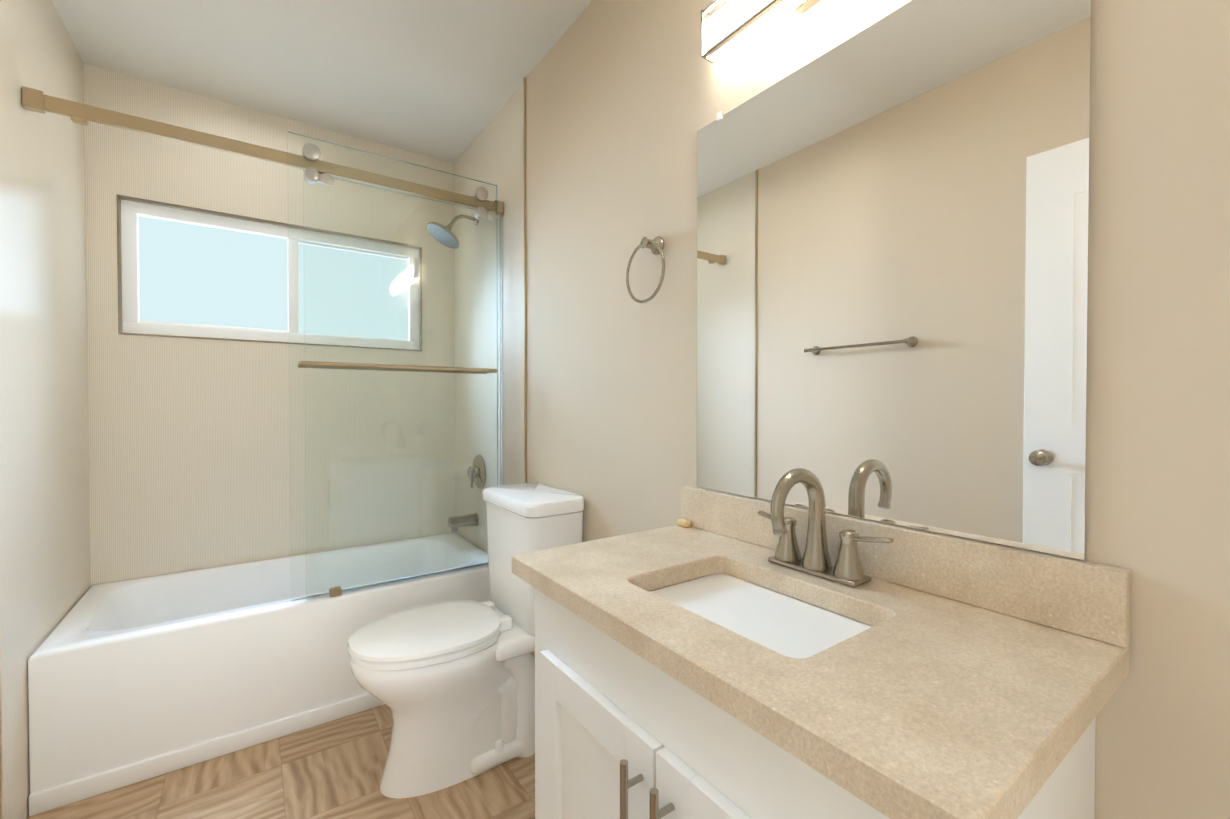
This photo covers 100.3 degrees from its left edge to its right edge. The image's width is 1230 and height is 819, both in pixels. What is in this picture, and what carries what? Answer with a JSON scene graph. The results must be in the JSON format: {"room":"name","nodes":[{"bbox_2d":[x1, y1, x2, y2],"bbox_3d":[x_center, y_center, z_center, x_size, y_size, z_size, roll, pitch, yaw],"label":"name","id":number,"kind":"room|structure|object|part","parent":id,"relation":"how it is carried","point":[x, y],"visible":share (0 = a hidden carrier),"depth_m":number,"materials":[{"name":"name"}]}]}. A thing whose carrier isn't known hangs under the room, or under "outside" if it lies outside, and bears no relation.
{"room":"bathroom","nodes":[
{"label":"bathroom","id":0,"kind":"room"},
{"bbox_2d":[0,0,89,818],"bbox_3d":[-1.943,-0.102,1.706,0.120,2.563,1.061,-1,1,-35],"label":"wall surround","id":1,"kind":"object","parent":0,"point":[44,526],"visible":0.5,"depth_m":1.59,"materials":[{"name":"beige paint"}]},
{"bbox_2d":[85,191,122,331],"bbox_3d":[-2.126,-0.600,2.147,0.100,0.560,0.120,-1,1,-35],"label":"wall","id":2,"kind":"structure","parent":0,"point":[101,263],"depth_m":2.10,"materials":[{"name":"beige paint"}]},
{"bbox_2d":[84,64,454,586],"bbox_3d":[-1.560,-0.113,2.555,1.488,2.563,0.120,-1,1,-35],"label":"wall","id":3,"kind":"structure","parent":0,"point":[191,448],"depth_m":2.38,"materials":[{"name":"beige paint"}]},
{"bbox_2d":[116,194,421,350],"bbox_3d":[-1.584,-0.604,2.508,1.218,0.576,0.089,-1,1,-35],"label":"window","id":4,"kind":"structure","parent":3,"relation":"in","point":[194,274],"depth_m":2.42,"materials":[{"name":"glass"}]},
{"bbox_2d":[27,704,534,818],"bbox_3d":[-0.552,1.216,1.154,1.728,0.060,3.601,-1,1,-35],"label":"floor","id":5,"kind":"structure","parent":0,"point":[333,769],"depth_m":1.59,"materials":[{"name":"brown wood"}]},
{"bbox_2d":[28,532,490,815],"bbox_3d":[-1.310,0.941,2.216,1.484,0.464,0.742,-1,1,-35],"label":"bathtub","id":6,"kind":"object","parent":5,"relation":"on","point":[132,681],"visible":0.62,"depth_m":1.79,"materials":[{"name":"white ceramic"}]},
{"bbox_2d":[22,86,503,600],"bbox_3d":[-1.109,-0.148,1.919,1.484,1.719,0.128,-1,1,-35],"label":"shower door","id":7,"kind":"structure","parent":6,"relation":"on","point":[312,165],"depth_m":2.03,"materials":[{"name":"clear glass"}]},
{"bbox_2d":[348,483,584,798],"bbox_3d":[-0.483,0.743,1.713,0.716,0.880,0.512,-1,1,-35],"label":"toilet","id":8,"kind":"object","parent":5,"relation":"on","point":[450,684],"visible":0.77,"depth_m":1.65,"materials":[{"name":"white ceramic"}]},
{"bbox_2d":[512,468,1130,818],"bbox_3d":[0.222,0.649,0.879,0.531,1.082,0.851,-1,1,-35],"label":"bathroom vanity","id":9,"kind":"object","parent":5,"relation":"on","point":[711,654],"visible":1,"depth_m":0.71,"materials":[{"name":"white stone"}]},
{"bbox_3d":[-0.040,0.775,0.872,0.018,0.600,0.347,-1,1,-35],"label":"door","id":10,"kind":"part","parent":9,"relation":"part of","materials":[{"name":"white wood"}]},
{"bbox_3d":[0.146,0.778,0.611,0.018,0.600,0.281,-1,1,-35],"label":"door","id":11,"kind":"part","parent":9,"relation":"part of","materials":[{"name":"white wood"}]},
{"bbox_2d":[758,468,893,587],"bbox_3d":[0.343,0.208,0.947,0.161,0.201,0.278,-1,1,-35],"label":"faucet","id":12,"kind":"object","parent":9,"relation":"on","point":[786,564],"depth_m":0.95,"materials":[{"name":"silver metal"}]},
{"bbox_2d":[53,0,591,163],"bbox_3d":[-0.552,-1.406,1.120,1.728,0.060,3.601,-1,1,-35],"label":"ceiling","id":13,"kind":"structure","parent":0,"point":[442,80],"depth_m":2.00,"materials":[{"name":"white paint"}]},
{"bbox_2d":[453,82,523,552],"bbox_3d":[-0.635,-0.114,2.641,0.120,2.563,1.053,-1,1,-35],"label":"wall surround","id":14,"kind":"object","parent":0,"point":[493,153],"visible":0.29,"depth_m":2.47,"materials":[{"name":"beige paint"}]},
{"bbox_2d":[427,215,478,248],"bbox_3d":[-0.803,-0.899,2.548,0.246,0.190,0.172,-1,1,-35],"label":"shower head","id":15,"kind":"object","parent":14,"relation":"attached to","point":[444,231],"depth_m":2.52},
{"bbox_2d":[448,513,478,531],"bbox_3d":[-0.777,0.575,2.619,0.142,0.079,0.068,-1,1,-35],"label":"tub spout","id":16,"kind":"object","parent":14,"relation":"attached to","point":[457,521],"depth_m":2.60,"materials":[{"name":"silver metal"}]},
{"bbox_2d":[467,454,485,487],"bbox_3d":[-0.716,0.316,2.602,0.060,0.172,0.172,-1,1,-35],"label":"shower valve","id":17,"kind":"object","parent":14,"relation":"attached to","point":[482,475],"depth_m":2.58,"materials":[{"name":"silver metal"}]},
{"bbox_2d":[526,0,1229,818],"bbox_3d":[0.408,-0.095,1.173,0.120,2.563,2.548,-1,1,-35],"label":"wall","id":18,"kind":"structure","parent":0,"point":[626,100],"depth_m":0.70,"materials":[{"name":"beige paint"}]},
{"bbox_2d":[523,77,526,482],"bbox_3d":[-0.378,-0.108,2.170,0.007,2.563,0.012,-1,1,-35],"label":"trim","id":19,"kind":"structure","parent":18,"relation":"attached to","point":[525,325],"depth_m":2.16,"materials":[{"name":"gold"}]},
{"bbox_2d":[626,236,664,302],"bbox_3d":[0.094,-0.396,1.456,0.056,0.190,0.173,-1,1,-35],"label":"towel ring","id":20,"kind":"object","parent":18,"relation":"attached to","point":[655,245],"visible":1,"depth_m":1.44,"materials":[{"name":"silver metal"}]},
{"bbox_2d":[701,0,820,62],"bbox_3d":[0.414,-0.896,0.978,0.079,0.136,0.650,-1,1,-35],"label":"sconce","id":21,"kind":"object","parent":18,"relation":"attached to","point":[727,25],"visible":1,"depth_m":1.16,"materials":[{"name":"silver metal"}]},
{"bbox_2d":[697,0,1091,559],"bbox_3d":[0.434,-0.260,1.020,0.009,0.933,0.762,-1,1,-35],"label":"mirror","id":22,"kind":"object","parent":18,"relation":"attached to","point":[892,259],"visible":1,"depth_m":0.90,"materials":[{"name":"clear mirror"}]},
{"bbox_3d":[-0.901,-0.083,0.239,0.120,2.563,2.540,-1,1,-35],"label":"wall","id":23,"kind":"structure","parent":0,"visible":0},
{"bbox_2d":[0,622,3,818],"bbox_3d":[-1.581,-0.097,1.306,0.007,2.563,0.012,-1,1,-35],"label":"trim","id":24,"kind":"structure","parent":23,"relation":"attached to","point":[1,785],"depth_m":1.32,"materials":[{"name":"beige"}]}
]}

